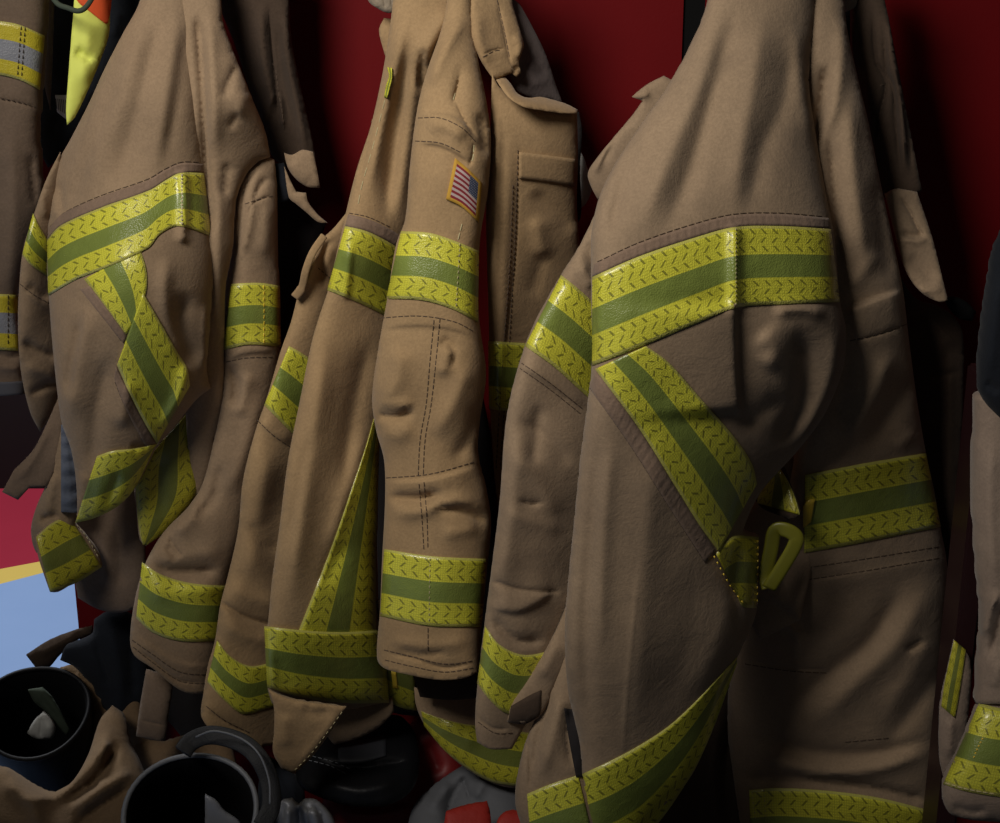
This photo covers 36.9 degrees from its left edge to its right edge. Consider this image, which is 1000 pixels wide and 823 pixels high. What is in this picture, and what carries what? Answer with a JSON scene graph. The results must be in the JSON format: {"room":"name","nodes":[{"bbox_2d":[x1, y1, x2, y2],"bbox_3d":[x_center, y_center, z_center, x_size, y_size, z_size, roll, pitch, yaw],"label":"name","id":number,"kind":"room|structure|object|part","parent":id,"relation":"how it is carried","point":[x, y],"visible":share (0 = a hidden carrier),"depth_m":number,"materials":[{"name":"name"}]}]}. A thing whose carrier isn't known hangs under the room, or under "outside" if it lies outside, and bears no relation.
{"room":"emergency services station","nodes":[
{"label":"emergency services station","id":0,"kind":"room"},
{"bbox_2d":[0,296,46,488],"bbox_3d":[-0.800,-1.179,3.791,6.400,2.900,0.100,0,18,0],"label":"wall","id":1,"kind":"structure","parent":0,"point":[19,433],"depth_m":4.14,"materials":[{"name":"paint"}]},
{"bbox_2d":[0,489,79,677],"bbox_3d":[-0.800,0.709,2.754,6.400,0.050,6.800,0,18,0],"label":"floor","id":2,"kind":"structure","parent":0,"point":[31,615],"depth_m":3.51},
{"bbox_3d":[0.280,0.909,1.781,1.540,0.170,0.825,0,18,0],"label":"trim","id":3,"kind":"structure","parent":2,"relation":"on","visible":0},
{"bbox_3d":[0.280,0.814,1.750,1.540,0.030,0.865,0,18,0],"label":"trim","id":4,"kind":"structure","parent":3,"relation":"on","visible":0},
{"bbox_2d":[0,625,235,822],"bbox_3d":[-0.533,0.470,1.904,0.284,0.265,0.307,9,20,26],"label":"trousers","id":5,"kind":"object","parent":4,"relation":"on","point":[116,757],"visible":0.67,"depth_m":1.86,"materials":[{"name":"fabric"}]},
{"bbox_2d":[0,666,92,790],"bbox_3d":[-0.608,0.522,2.032,0.199,0.407,0.264,5,19,15],"label":"boot","id":6,"kind":"object","parent":5,"relation":"on","point":[52,764],"visible":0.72,"depth_m":1.96,"materials":[{"name":"black rubber"}]},
{"bbox_2d":[27,711,55,739],"bbox_3d":[-0.593,0.406,1.933,0.037,0.041,0.015,0,18,0],"label":"rag","id":7,"kind":"object","parent":6,"relation":"in","point":[43,727],"visible":1,"depth_m":1.93,"materials":[{"name":"white fabric"}]},
{"bbox_2d":[28,687,69,734],"bbox_3d":[-0.585,0.389,1.945,0.049,0.069,0.010,0,18,0],"label":"glove","id":8,"kind":"object","parent":6,"relation":"in","point":[40,696],"visible":1,"depth_m":1.94,"materials":[{"name":"green fabric"}]},
{"bbox_3d":[-0.557,0.475,1.841,0.250,0.131,0.143,-10,20,-27],"label":"leg","id":9,"kind":"part","parent":5,"relation":"part of","materials":[{"name":"fabric"}]},
{"bbox_3d":[-0.522,0.429,1.990,0.120,0.187,0.052,0,18,0],"label":"leg","id":10,"kind":"part","parent":5,"relation":"part of","materials":[{"name":"fabric"}]},
{"bbox_2d":[60,612,148,710],"bbox_3d":[-0.519,0.353,1.974,0.114,0.196,0.050,0,18,0],"label":"boot","id":11,"kind":"object","parent":5,"relation":"on","point":[105,657],"visible":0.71,"depth_m":1.95,"materials":[{"name":"black rubber"}]},
{"bbox_3d":[-0.429,0.486,1.973,0.168,0.191,0.074,2,18,8],"label":"leg","id":12,"kind":"part","parent":5,"relation":"part of","materials":[{"name":"fabric"}]},
{"bbox_2d":[121,725,280,822],"bbox_3d":[-0.358,0.551,1.807,0.174,0.478,0.322,-5,19,-14],"label":"boot","id":13,"kind":"object","parent":4,"relation":"on","point":[188,787],"visible":1,"depth_m":1.71,"materials":[{"name":"black rubber"}]},
{"bbox_2d":[258,756,304,822],"bbox_3d":[-0.278,0.494,1.896,0.063,0.110,0.066,0,18,0],"label":"cloth","id":14,"kind":"object","parent":13,"relation":"on","point":[289,786],"visible":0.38,"depth_m":1.89,"materials":[{"name":"black fabric"}]},
{"bbox_2d":[276,798,334,822],"bbox_3d":[-0.226,0.481,1.739,0.077,0.070,0.033,0,18,0],"label":"rag","id":15,"kind":"object","parent":13,"relation":"attached to","point":[309,810],"visible":0.98,"depth_m":1.73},
{"bbox_2d":[322,716,461,822],"bbox_3d":[-0.138,0.552,2.006,0.209,0.272,0.130,0,18,0],"label":"bag","id":16,"kind":"object","parent":4,"relation":"on","point":[435,763],"visible":0.28,"depth_m":1.98,"materials":[{"name":"red fabric"}]},
{"bbox_2d":[296,715,419,807],"bbox_3d":[-0.180,0.444,1.915,0.156,0.054,0.157,0,18,0],"label":"boot","id":17,"kind":"object","parent":16,"relation":"on","point":[380,767],"visible":0.84,"depth_m":1.88,"materials":[{"name":"black rubber"}]},
{"bbox_2d":[922,363,977,822],"bbox_3d":[0.550,0.343,1.825,0.025,0.820,0.060,0,18,0],"label":"trim","id":18,"kind":"structure","parent":4,"relation":"on","point":[960,610],"depth_m":1.77,"materials":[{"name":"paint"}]},
{"bbox_2d":[408,766,515,822],"bbox_3d":[-0.038,0.503,1.909,0.163,0.074,0.107,0,18,0],"label":"bag","id":19,"kind":"object","parent":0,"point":[460,787],"visible":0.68,"depth_m":1.90,"materials":[{"name":"grey fabric"}]},
{"bbox_2d":[444,801,490,822],"bbox_3d":[-0.042,0.498,1.794,0.068,0.041,0.047,-4,18,-11],"label":"strap","id":20,"kind":"object","parent":19,"relation":"on","point":[477,812],"visible":1,"depth_m":1.80,"materials":[{"name":"red fabric"}]},
{"bbox_2d":[497,810,519,822],"bbox_3d":[0.016,0.504,1.802,0.044,0.035,0.043,0,18,0],"label":"strap","id":21,"kind":"object","parent":19,"relation":"on","point":[510,816],"visible":0.59,"depth_m":1.80,"materials":[{"name":"red fabric"}]},
{"bbox_2d":[43,0,999,822],"bbox_3d":[0.289,-0.083,1.923,1.722,1.930,0.020,0,18,0],"label":"wall","id":22,"kind":"structure","parent":0,"point":[599,53],"depth_m":1.81,"materials":[{"name":"red paint"}]},
{"bbox_2d":[0,0,53,395],"bbox_3d":[-0.581,-0.268,1.718,0.186,0.540,0.086,0,18,0],"label":"coat","id":23,"kind":"object","parent":22,"relation":"hanging from","point":[26,26],"visible":0.95,"depth_m":1.69,"materials":[{"name":"brown fabric"}]},
{"bbox_3d":[-0.588,-0.105,1.766,0.050,0.076,0.021,-12,21,-32],"label":"reflective trim","id":24,"kind":"part","parent":23,"relation":"part of","materials":[{"name":"yellow fabric"}]},
{"bbox_3d":[-0.534,-0.390,1.645,0.072,0.077,0.018,-7,19,-20],"label":"reflective trim","id":25,"kind":"part","parent":23,"relation":"part of","materials":[{"name":"yellow fabric"}]},
{"bbox_2d":[41,0,139,167],"bbox_3d":[-0.465,-0.419,1.743,0.155,0.268,0.051,0,18,0],"label":"jacket","id":26,"kind":"object","parent":22,"relation":"hanging from","point":[56,134],"visible":0.46,"depth_m":1.73,"materials":[{"name":"blue fabric"}]},
{"bbox_2d":[2,0,326,740],"bbox_3d":[-0.377,-0.009,1.781,0.304,1.072,0.327,10,20,28],"label":"coat","id":27,"kind":"object","parent":22,"relation":"hanging from","point":[149,373],"visible":0.98,"depth_m":1.68,"materials":[{"name":"brown fabric"}]},
{"bbox_3d":[-0.515,-0.182,1.669,0.015,0.077,0.035,17,24,41],"label":"reflective trim","id":28,"kind":"part","parent":27,"relation":"part of","materials":[{"name":"yellow fabric"}]},
{"bbox_3d":[-0.511,0.166,1.780,0.027,0.079,0.079,13,22,34],"label":"reflective trim","id":29,"kind":"part","parent":27,"relation":"part of","materials":[{"name":"yellow fabric"}]},
{"bbox_2d":[66,0,111,124],"bbox_3d":[-0.448,-0.419,1.637,0.026,0.203,0.079,16,24,40],"label":"safety vest","id":30,"kind":"object","parent":27,"relation":"attached to","point":[90,28],"visible":0.96,"depth_m":1.63,"materials":[{"name":"yellow fabric"}]},
{"bbox_2d":[51,0,93,13],"bbox_3d":[-0.447,-0.444,1.595,0.060,0.039,0.031,-11,21,-31],"label":"cord","id":31,"kind":"object","parent":30,"relation":"attached to","point":[57,3],"visible":1,"depth_m":1.59,"materials":[{"name":"grey fabric"}]},
{"bbox_3d":[-0.438,-0.466,1.627,0.049,0.088,0.018,-12,22,-34],"label":"orange panel","id":32,"kind":"part","parent":30,"relation":"part of","materials":[{"name":"orange fabric"}]},
{"bbox_3d":[-0.408,-0.126,1.589,0.074,0.092,0.017,3,18,8],"label":"reflective trim","id":33,"kind":"part","parent":27,"relation":"part of","materials":[{"name":"yellow fabric"}]},
{"bbox_3d":[-0.444,0.085,1.714,0.101,0.103,0.048,0,18,0],"label":"reflective trim","id":34,"kind":"part","parent":27,"relation":"part of","materials":[{"name":"yellow fabric"}]},
{"bbox_3d":[-0.411,-0.186,1.618,0.186,0.139,0.104,0,18,0],"label":"reflective trim","id":35,"kind":"part","parent":27,"relation":"part of","materials":[{"name":"yellow fabric"}]},
{"bbox_3d":[-0.408,-0.187,1.655,0.185,0.655,0.185,-3,18,-10],"label":"panel","id":36,"kind":"part","parent":27,"relation":"part of","materials":[{"name":"brown fabric"}]},
{"bbox_3d":[-0.382,-0.043,1.648,0.060,0.199,0.077,8,20,23],"label":"reflective trim","id":37,"kind":"part","parent":27,"relation":"part of","materials":[{"name":"yellow fabric"}]},
{"bbox_3d":[-0.393,0.074,1.783,0.086,0.176,0.022,-8,20,-24],"label":"panel","id":38,"kind":"part","parent":27,"relation":"part of","materials":[{"name":"yellow fabric"}]},
{"bbox_3d":[-0.392,0.076,1.778,0.082,0.171,0.015,-9,20,-25],"label":"reflective trim","id":39,"kind":"part","parent":27,"relation":"part of","materials":[{"name":"yellow fabric"}]},
{"bbox_3d":[-0.379,0.233,1.793,0.112,0.115,0.038,-5,19,-16],"label":"reflective trim","id":40,"kind":"part","parent":27,"relation":"part of","materials":[{"name":"yellow fabric"}]},
{"bbox_3d":[-0.317,-0.199,1.691,0.110,0.654,0.101,4,18,11],"label":"panel","id":41,"kind":"part","parent":27,"relation":"part of","materials":[{"name":"brown fabric"}]},
{"bbox_3d":[-0.281,-0.108,1.718,0.072,0.087,0.030,-9,20,-25],"label":"reflective trim","id":42,"kind":"part","parent":27,"relation":"part of","materials":[{"name":"yellow fabric"}]},
{"bbox_2d":[201,0,591,787],"bbox_3d":[-0.118,-0.018,1.738,0.478,1.028,0.280,0,18,0],"label":"coat","id":43,"kind":"object","parent":22,"relation":"hanging from","point":[355,595],"visible":0.9,"depth_m":1.66,"materials":[{"name":"beige fabric"}]},
{"bbox_3d":[-0.297,0.317,1.795,0.110,0.113,0.021,-12,22,-33],"label":"reflective trim","id":44,"kind":"part","parent":43,"relation":"part of","materials":[{"name":"yellow fabric"}]},
{"bbox_3d":[-0.231,-0.016,1.724,0.081,0.130,0.023,-12,21,-32],"label":"reflective trim","id":45,"kind":"part","parent":43,"relation":"part of","materials":[{"name":"yellow fabric"}]},
{"bbox_3d":[-0.195,0.305,1.775,0.175,0.170,0.057,-12,21,-32],"label":"reflective trim","id":46,"kind":"part","parent":43,"relation":"part of","materials":[{"name":"yellow fabric"}]},
{"bbox_3d":[-0.175,0.149,1.714,0.027,0.274,0.136,15,23,39],"label":"reflective trim","id":47,"kind":"part","parent":43,"relation":"part of","materials":[{"name":"yellow fabric"}]},
{"bbox_3d":[-0.139,-0.063,1.697,0.308,0.916,0.107,-14,22,-36],"label":"panel","id":48,"kind":"part","parent":43,"relation":"part of","materials":[{"name":"beige fabric"}]},
{"bbox_3d":[-0.147,-0.152,1.658,0.086,0.112,0.032,-9,20,-26],"label":"reflective trim","id":49,"kind":"part","parent":43,"relation":"part of","materials":[{"name":"yellow fabric"}]},
{"bbox_3d":[-0.123,0.326,1.861,0.035,0.133,0.055,0,18,0],"label":"reflective trim","id":50,"kind":"part","parent":43,"relation":"part of","materials":[{"name":"yellow fabric"}]},
{"bbox_3d":[-0.075,-0.143,1.593,0.102,0.101,0.042,2,18,6],"label":"reflective trim","id":51,"kind":"part","parent":43,"relation":"part of","materials":[{"name":"yellow fabric"}]},
{"bbox_3d":[-0.076,0.204,1.692,0.121,0.110,0.051,0,18,0],"label":"reflective trim","id":52,"kind":"part","parent":43,"relation":"part of","materials":[{"name":"yellow fabric"}]},
{"bbox_3d":[-0.022,0.423,1.870,0.149,0.107,0.029,-2,18,-5],"label":"reflective trim","id":53,"kind":"part","parent":43,"relation":"part of","materials":[{"name":"yellow fabric"}]},
{"bbox_3d":[0.026,-0.039,1.724,0.101,0.108,0.031,-14,23,-37],"label":"reflective trim","id":54,"kind":"part","parent":43,"relation":"part of","materials":[{"name":"yellow fabric"}]},
{"bbox_3d":[0.056,-0.106,1.716,0.181,0.557,0.078,-11,21,-30],"label":"panel","id":55,"kind":"part","parent":43,"relation":"part of","materials":[{"name":"beige fabric"}]},
{"bbox_2d":[681,0,704,61],"bbox_3d":[0.231,-0.086,1.930,0.026,1.930,0.026,0,18,0],"label":"trim","id":56,"kind":"structure","parent":22,"relation":"attached to","point":[693,10],"depth_m":1.79,"materials":[{"name":"black paint"}]},
{"bbox_2d":[475,0,975,822],"bbox_3d":[0.278,0.102,1.761,0.683,1.270,0.324,-15,23,-39],"label":"coat","id":57,"kind":"object","parent":22,"relation":"hanging from","point":[732,436],"visible":0.99,"depth_m":1.60,"materials":[{"name":"brown fabric"}]},
{"bbox_3d":[0.023,0.288,1.659,0.097,0.115,0.030,-4,18,-11],"label":"reflective trim","id":58,"kind":"part","parent":57,"relation":"part of","materials":[{"name":"yellow fabric"}]},
{"bbox_3d":[0.070,0.466,1.690,0.080,0.134,0.021,0,18,0],"label":"reflective trim","id":59,"kind":"part","parent":57,"relation":"part of","materials":[{"name":"yellow fabric"}]},
{"bbox_3d":[0.069,-0.069,1.571,0.088,0.147,0.026,-9,20,-26],"label":"reflective trim","id":60,"kind":"part","parent":57,"relation":"part of","materials":[{"name":"yellow fabric"}]},
{"bbox_3d":[0.146,-0.288,1.585,0.106,0.130,0.020,0,18,0],"label":"shoulder panel","id":61,"kind":"part","parent":57,"relation":"part of","materials":[{"name":"brown fabric"}]},
{"bbox_3d":[0.187,0.403,1.701,0.203,0.233,0.042,-8,20,-22],"label":"reflective trim","id":62,"kind":"part","parent":57,"relation":"part of","materials":[{"name":"yellow fabric"}]},
{"bbox_3d":[0.195,0.041,1.528,0.212,0.251,0.050,-10,20,-27],"label":"reflective trim","id":63,"kind":"part","parent":57,"relation":"part of","materials":[{"name":"yellow fabric"}]},
{"bbox_3d":[0.219,0.020,1.603,0.300,1.018,0.253,0,18,0],"label":"panel","id":64,"kind":"part","parent":57,"relation":"part of","materials":[{"name":"brown fabric"}]},
{"bbox_3d":[0.228,-0.118,1.487,0.284,0.136,0.073,-6,19,-18],"label":"reflective trim","id":65,"kind":"part","parent":57,"relation":"part of","materials":[{"name":"yellow fabric"}]},
{"bbox_3d":[0.265,0.183,1.648,0.010,0.117,0.109,13,22,34],"label":"reflective trim","id":66,"kind":"part","parent":57,"relation":"part of","materials":[{"name":"yellow fabric"}]},
{"bbox_3d":[0.322,0.161,1.760,0.094,0.242,0.023,0,18,0],"label":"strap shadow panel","id":67,"kind":"part","parent":57,"relation":"part of","materials":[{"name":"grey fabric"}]},
{"bbox_3d":[0.314,0.087,1.680,0.019,0.047,0.056,-12,21,-32],"label":"reflective trim","id":68,"kind":"part","parent":57,"relation":"part of","materials":[{"name":"yellow fabric"}]},
{"bbox_3d":[0.467,0.578,2.027,0.278,0.198,0.062,-1,18,-3],"label":"reflective trim","id":69,"kind":"part","parent":57,"relation":"part of","materials":[{"name":"yellow fabric"}]},
{"bbox_3d":[0.446,0.064,1.781,0.300,1.210,0.251,0,18,0],"label":"panel","id":70,"kind":"part","parent":57,"relation":"part of","materials":[{"name":"brown fabric"}]},
{"bbox_3d":[0.451,0.105,1.771,0.237,0.125,0.039,-10,20,-27],"label":"reflective trim","id":71,"kind":"part","parent":57,"relation":"part of","materials":[{"name":"yellow fabric"}]},
{"bbox_2d":[938,391,999,821],"bbox_3d":[0.593,0.226,1.697,0.174,0.512,0.134,0,18,0],"label":"coat","id":72,"kind":"object","parent":22,"relation":"hanging from","point":[969,750],"visible":1,"depth_m":1.69,"materials":[{"name":"fabric"}]},
{"bbox_3d":[0.534,0.315,1.763,0.025,0.098,0.012,0,18,0],"label":"reflective trim","id":73,"kind":"part","parent":72,"relation":"part of","materials":[{"name":"yellow fabric"}]},
{"bbox_3d":[0.562,0.387,1.700,0.107,0.105,0.041,5,19,14],"label":"reflective trim","id":74,"kind":"part","parent":72,"relation":"part of","materials":[{"name":"yellow fabric"}]},
{"bbox_2d":[976,230,999,416],"bbox_3d":[0.543,-0.082,1.512,0.120,0.212,0.064,0,18,0],"label":"jacket","id":75,"kind":"object","parent":22,"relation":"hanging from","point":[988,350],"visible":1,"depth_m":1.50,"materials":[{"name":"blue fabric"}]}
]}

